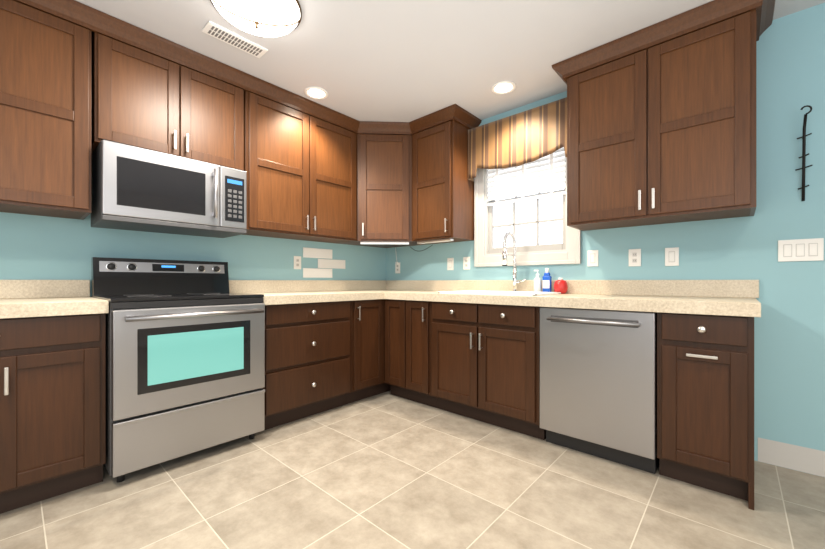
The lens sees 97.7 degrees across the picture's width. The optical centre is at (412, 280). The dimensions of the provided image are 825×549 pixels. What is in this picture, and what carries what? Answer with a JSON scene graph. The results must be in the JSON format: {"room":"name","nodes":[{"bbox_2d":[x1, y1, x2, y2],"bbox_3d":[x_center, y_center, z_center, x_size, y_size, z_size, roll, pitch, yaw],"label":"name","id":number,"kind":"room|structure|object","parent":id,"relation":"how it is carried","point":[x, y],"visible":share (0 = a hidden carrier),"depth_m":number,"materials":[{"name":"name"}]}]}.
{"room":"kitchen","nodes":[
{"label":"kitchen","id":0,"kind":"room"},
{"bbox_2d":[0,212,385,296],"bbox_3d":[-2.345,-0.211,1.830,0.120,2.440,6.000,0,0,42],"label":"wall","id":1,"kind":"structure","parent":0,"point":[34,247],"depth_m":2.38,"materials":[{"name":"teal paint"}]},
{"bbox_2d":[0,0,90,219],"bbox_3d":[-2.093,-0.878,1.732,0.380,1.026,0.795,0,0,42],"label":"upper cabinet","id":2,"kind":"object","parent":1,"relation":"attached to","point":[45,114],"visible":0.98,"depth_m":1.80,"materials":[{"name":"brown wood"}]},
{"bbox_2d":[91,31,243,169],"bbox_3d":[-1.553,-1.073,2.331,0.380,0.636,0.792,0,0,42],"label":"upper cabinet","id":3,"kind":"object","parent":1,"relation":"attached to","point":[142,99],"visible":0.73,"depth_m":2.16,"materials":[{"name":"brown wood"}]},
{"bbox_2d":[91,139,246,237],"bbox_3d":[-1.520,-0.539,2.306,0.463,0.426,0.760,0,0,42],"label":"microwave","id":4,"kind":"object","parent":3,"relation":"attached to","point":[134,188],"visible":1,"depth_m":2.13,"materials":[{"name":"grey metal"}]},
{"bbox_2d":[294,256,300,268],"bbox_3d":[-1.022,-0.163,3.203,0.007,0.116,0.072,0,0,42],"label":"outlet","id":5,"kind":"object","parent":1,"relation":"attached to","point":[297,262],"visible":1,"depth_m":3.20,"materials":[{"name":"white plastic"}]},
{"bbox_2d":[241,90,356,242],"bbox_3d":[-0.945,-0.878,3.007,0.380,1.026,1.003,0,0,42],"label":"upper cabinet","id":6,"kind":"object","parent":1,"relation":"attached to","point":[300,168],"visible":0.94,"depth_m":2.84,"materials":[{"name":"brown wood"}]},
{"bbox_2d":[303,247,344,277],"bbox_3d":[-0.828,-0.167,3.418,0.008,0.272,0.470,0,0,42],"label":"sample","id":7,"kind":"object","parent":1,"relation":"attached to","point":[327,261],"visible":1,"depth_m":3.38,"materials":[{"name":"white tile"}]},
{"bbox_2d":[336,134,430,247],"bbox_3d":[-0.268,-0.878,3.534,0.681,1.025,0.682,0,0,42],"label":"upper cabinet","id":8,"kind":"object","parent":1,"relation":"attached to","point":[384,188],"visible":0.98,"depth_m":3.29,"materials":[{"name":"brown wood"}]},
{"bbox_2d":[14,0,481,134],"bbox_3d":[-0.821,-1.385,2.271,0.893,0.085,3.299,0,0,42],"label":"crown molding","id":9,"kind":"structure","parent":8,"relation":"attached to","point":[90,18],"depth_m":2.39,"materials":[{"name":"brown wood"}]},
{"bbox_2d":[360,242,408,244],"bbox_3d":[-0.261,-0.354,3.391,0.453,0.020,0.042,0,0,-3],"label":"under-cabinet light","id":10,"kind":"object","parent":8,"relation":"attached to","point":[407,243],"depth_m":3.38,"materials":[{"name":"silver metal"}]},
{"bbox_2d":[0,391,824,548],"bbox_3d":[-0.367,1.059,0.051,5.440,0.100,6.240,0,0,42],"label":"floor","id":11,"kind":"structure","parent":0,"point":[386,470],"depth_m":1.66,"materials":[{"name":"tile"}]},
{"bbox_2d":[0,313,105,513],"bbox_3d":[-1.947,0.571,1.685,0.660,0.876,0.712,0,0,42],"label":"base cabinet","id":12,"kind":"object","parent":11,"relation":"on","point":[52,406],"visible":0.94,"depth_m":1.62,"materials":[{"name":"brown wood"}]},
{"bbox_2d":[0,280,108,318],"bbox_3d":[-2.131,0.074,1.491,0.645,0.163,1.261,0,0,42],"label":"countertop","id":13,"kind":"structure","parent":12,"relation":"on","point":[28,298],"depth_m":1.85,"materials":[{"name":"stone"}]},
{"bbox_2d":[91,257,264,482],"bbox_3d":[-1.403,0.434,2.200,0.724,1.150,0.760,0,0,42],"label":"range","id":14,"kind":"object","parent":11,"relation":"on","point":[185,357],"visible":0.98,"depth_m":1.99,"materials":[{"name":"grey metal"}]},
{"bbox_2d":[260,301,350,431],"bbox_3d":[-0.944,0.571,2.801,0.658,0.876,0.729,0,0,42],"label":"drawers","id":15,"kind":"object","parent":11,"relation":"on","point":[307,359],"visible":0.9,"depth_m":2.57,"materials":[{"name":"brown wood"}]},
{"bbox_2d":[345,299,389,404],"bbox_3d":[-0.373,0.571,3.434,0.660,0.876,0.972,0,0,42],"label":"base cabinet","id":16,"kind":"object","parent":11,"relation":"on","point":[367,348],"visible":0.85,"depth_m":3.01,"materials":[{"name":"brown wood"}]},
{"bbox_2d":[229,280,383,304],"bbox_3d":[-0.840,0.074,2.924,0.647,0.163,1.061,0,0,42],"label":"countertop","id":17,"kind":"structure","parent":16,"relation":"on","point":[275,292],"depth_m":2.98,"materials":[{"name":"stone"}]},
{"bbox_2d":[384,299,436,407],"bbox_3d":[0.133,0.571,3.188,0.523,0.876,0.660,0,0,42],"label":"base cabinet","id":18,"kind":"object","parent":11,"relation":"on","point":[407,349],"visible":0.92,"depth_m":2.95,"materials":[{"name":"brown wood"}]},
{"bbox_2d":[431,301,545,439],"bbox_3d":[0.649,0.571,2.724,0.862,0.876,0.660,0,0,42],"label":"base cabinet","id":19,"kind":"object","parent":11,"relation":"on","point":[485,363],"visible":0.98,"depth_m":2.46,"materials":[{"name":"brown wood"}]},
{"bbox_2d":[384,280,760,316],"bbox_3d":[0.604,0.074,2.773,2.997,0.163,0.647,0,0,42],"label":"countertop","id":20,"kind":"structure","parent":19,"relation":"on","point":[703,297],"depth_m":2.26,"materials":[{"name":"stone"}]},
{"bbox_2d":[502,232,525,290],"bbox_3d":[0.796,-0.148,2.823,0.124,0.484,0.220,0,0,42],"label":"faucet","id":21,"kind":"object","parent":20,"relation":"on","point":[504,257],"visible":0.94,"depth_m":2.88,"materials":[{"name":"silver metal"}]},
{"bbox_2d":[534,270,541,291],"bbox_3d":[0.967,0.004,2.785,0.058,0.181,0.058,0,0,42],"label":"soap dispenser","id":22,"kind":"object","parent":20,"relation":"on","point":[537,284],"visible":0.81,"depth_m":2.76,"materials":[{"name":"white plastic"}]},
{"bbox_2d":[543,268,551,291],"bbox_3d":[1.021,-0.002,2.735,0.064,0.192,0.040,0,0,42],"label":"dish soap bottle","id":23,"kind":"object","parent":20,"relation":"on","point":[547,282],"visible":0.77,"depth_m":2.72,"materials":[{"name":"blue plastic"}]},
{"bbox_2d":[554,278,567,293],"bbox_3d":[1.097,0.035,2.664,0.098,0.118,0.098,0,0,42],"label":"jar","id":24,"kind":"object","parent":20,"relation":"on","point":[561,285],"visible":0.88,"depth_m":2.63,"materials":[{"name":"red"}]},
{"bbox_2d":[540,307,658,473],"bbox_3d":[1.183,0.574,2.217,0.595,0.870,0.625,0,0,42],"label":"dishwasher","id":25,"kind":"object","parent":11,"relation":"on","point":[598,383],"visible":0.9,"depth_m":1.98,"materials":[{"name":"grey metal"}]},
{"bbox_2d":[657,312,753,509],"bbox_3d":[1.555,0.571,1.909,0.357,0.876,0.660,0,0,42],"label":"base cabinet","id":26,"kind":"object","parent":11,"relation":"on","point":[705,401],"visible":0.96,"depth_m":1.69,"materials":[{"name":"brown wood"}]},
{"bbox_2d":[75,0,824,121],"bbox_3d":[-0.367,-1.481,0.051,5.440,0.100,6.240,0,0,42],"label":"ceiling","id":27,"kind":"structure","parent":0,"point":[388,60],"depth_m":2.17,"materials":[{"name":"grey paint"}]},
{"bbox_2d":[202,21,267,57],"bbox_3d":[-1.046,-1.424,2.138,0.118,0.011,0.335,0,0,42],"label":"ceiling vent","id":28,"kind":"object","parent":27,"relation":"in","point":[221,33],"visible":1,"depth_m":2.12,"materials":[{"name":"white plastic"}]},
{"bbox_2d":[210,0,301,36],"bbox_3d":[-0.802,-1.363,1.855,0.444,0.134,0.444,0,0,42],"label":"dome pendant light","id":29,"kind":"object","parent":27,"relation":"attached to","point":[270,18],"visible":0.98,"depth_m":1.84,"materials":[{"name":"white glass"}]},
{"bbox_2d":[304,87,327,98],"bbox_3d":[-0.731,-1.426,2.737,0.176,0.008,0.176,0,0,42],"label":"recessed light","id":30,"kind":"object","parent":27,"relation":"in","point":[316,92],"visible":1,"depth_m":2.73,"materials":[{"name":"white glass"}]},
{"bbox_2d":[491,81,515,93],"bbox_3d":[0.672,-1.426,2.661,0.176,0.008,0.176,0,0,42],"label":"recessed light","id":31,"kind":"object","parent":27,"relation":"in","point":[503,87],"visible":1,"depth_m":2.66,"materials":[{"name":"white glass"}]},
{"bbox_2d":[386,3,824,476],"bbox_3d":[1.679,-0.211,2.325,5.440,2.440,0.120,0,0,42],"label":"wall","id":32,"kind":"structure","parent":0,"point":[789,365],"depth_m":1.98,"materials":[{"name":"teal paint"}]},
{"bbox_2d":[395,263,399,272],"bbox_3d":[-0.160,-0.141,3.893,0.072,0.116,0.007,0,0,42],"label":"outlet","id":33,"kind":"object","parent":32,"relation":"attached to","point":[397,268],"visible":0.96,"depth_m":3.89,"materials":[{"name":"white plastic"}]},
{"bbox_2d":[412,120,473,243],"bbox_3d":[0.260,-0.878,3.262,0.463,1.026,0.380,0,0,42],"label":"upper cabinet","id":34,"kind":"object","parent":32,"relation":"attached to","point":[442,196],"visible":0.9,"depth_m":3.12,"materials":[{"name":"brown wood"}]},
{"bbox_2d":[417,238,452,243],"bbox_3d":[0.197,-0.353,3.205,0.380,0.022,0.045,0,0,42],"label":"under-cabinet light","id":35,"kind":"object","parent":34,"relation":"attached to","point":[448,239],"depth_m":3.18,"materials":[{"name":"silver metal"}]},
{"bbox_2d":[447,258,453,269],"bbox_3d":[0.360,-0.161,3.425,0.072,0.116,0.008,0,0,42],"label":"outlet","id":36,"kind":"object","parent":32,"relation":"attached to","point":[450,263],"visible":1,"depth_m":3.42,"materials":[{"name":"white plastic"}]},
{"bbox_2d":[463,257,469,269],"bbox_3d":[0.496,-0.163,3.303,0.072,0.116,0.007,0,0,42],"label":"outlet","id":37,"kind":"object","parent":32,"relation":"attached to","point":[466,263],"visible":1,"depth_m":3.30,"materials":[{"name":"white plastic"}]},
{"bbox_2d":[474,151,580,266],"bbox_3d":[0.930,-0.696,2.972,0.900,1.140,0.131,0,0,42],"label":"window unit","id":38,"kind":"structure","parent":32,"relation":"in","point":[567,250],"depth_m":2.99,"materials":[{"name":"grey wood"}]},
{"bbox_2d":[468,97,566,180],"bbox_3d":[0.853,-1.110,2.887,0.914,0.433,0.102,0,0,42],"label":"fabric valance","id":39,"kind":"object","parent":38,"relation":"attached to","point":[528,136],"visible":0.83,"depth_m":2.84,"materials":[{"name":"beige fabric"}]},
{"bbox_2d":[487,147,565,205],"bbox_3d":[0.912,-0.902,2.953,0.668,0.486,0.034,0,0,42],"label":"window blind","id":40,"kind":"object","parent":38,"relation":"attached to","point":[522,185],"visible":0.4,"depth_m":2.92,"materials":[{"name":"white"}]},
{"bbox_2d":[587,250,597,265],"bbox_3d":[1.294,-0.163,2.584,0.072,0.116,0.008,0,0,42],"label":"outlet","id":41,"kind":"object","parent":32,"relation":"attached to","point":[592,257],"visible":1,"depth_m":2.58,"materials":[{"name":"white plastic"}]},
{"bbox_2d":[629,249,640,265],"bbox_3d":[1.487,-0.156,2.411,0.072,0.116,0.007,0,0,42],"label":"outlet","id":42,"kind":"object","parent":32,"relation":"attached to","point":[634,257],"visible":1,"depth_m":2.41,"materials":[{"name":"white plastic"}]},
{"bbox_2d":[567,10,755,230],"bbox_3d":[1.454,-0.878,2.188,0.910,1.026,0.380,0,0,42],"label":"upper cabinet","id":43,"kind":"object","parent":32,"relation":"attached to","point":[664,133],"visible":0.98,"depth_m":2.02,"materials":[{"name":"brown wood"}]},
{"bbox_2d":[552,0,774,84],"bbox_3d":[1.447,-1.385,2.180,1.058,0.085,0.401,0,0,42],"label":"crown molding","id":44,"kind":"structure","parent":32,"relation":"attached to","point":[713,12],"depth_m":1.99,"materials":[{"name":"brown wood"}]},
{"bbox_2d":[665,247,678,265],"bbox_3d":[1.638,-0.153,2.275,0.072,0.116,0.008,0,0,42],"label":"light switch","id":45,"kind":"object","parent":32,"relation":"attached to","point":[671,256],"visible":1,"depth_m":2.27,"materials":[{"name":"white plastic"}]},
{"bbox_2d":[758,438,824,476],"bbox_3d":[2.755,0.941,1.284,2.203,0.132,0.014,0,0,42],"label":"baseboard","id":46,"kind":"structure","parent":32,"relation":"attached to","point":[797,458],"depth_m":1.93,"materials":[{"name":"grey wood"}]},
{"bbox_2d":[778,238,823,261],"bbox_3d":[2.050,-0.163,1.904,0.165,0.116,0.008,0,0,42],"label":"light switch","id":47,"kind":"object","parent":32,"relation":"attached to","point":[802,250],"visible":1,"depth_m":1.90,"materials":[{"name":"white plastic"}]},
{"bbox_2d":[795,105,812,200],"bbox_3d":[2.034,-0.659,1.870,0.062,0.478,0.083,0,0,42],"label":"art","id":48,"kind":"object","parent":32,"relation":"attached to","point":[804,154],"visible":0.98,"depth_m":1.88,"materials":[{"name":"black metal"}]}
]}

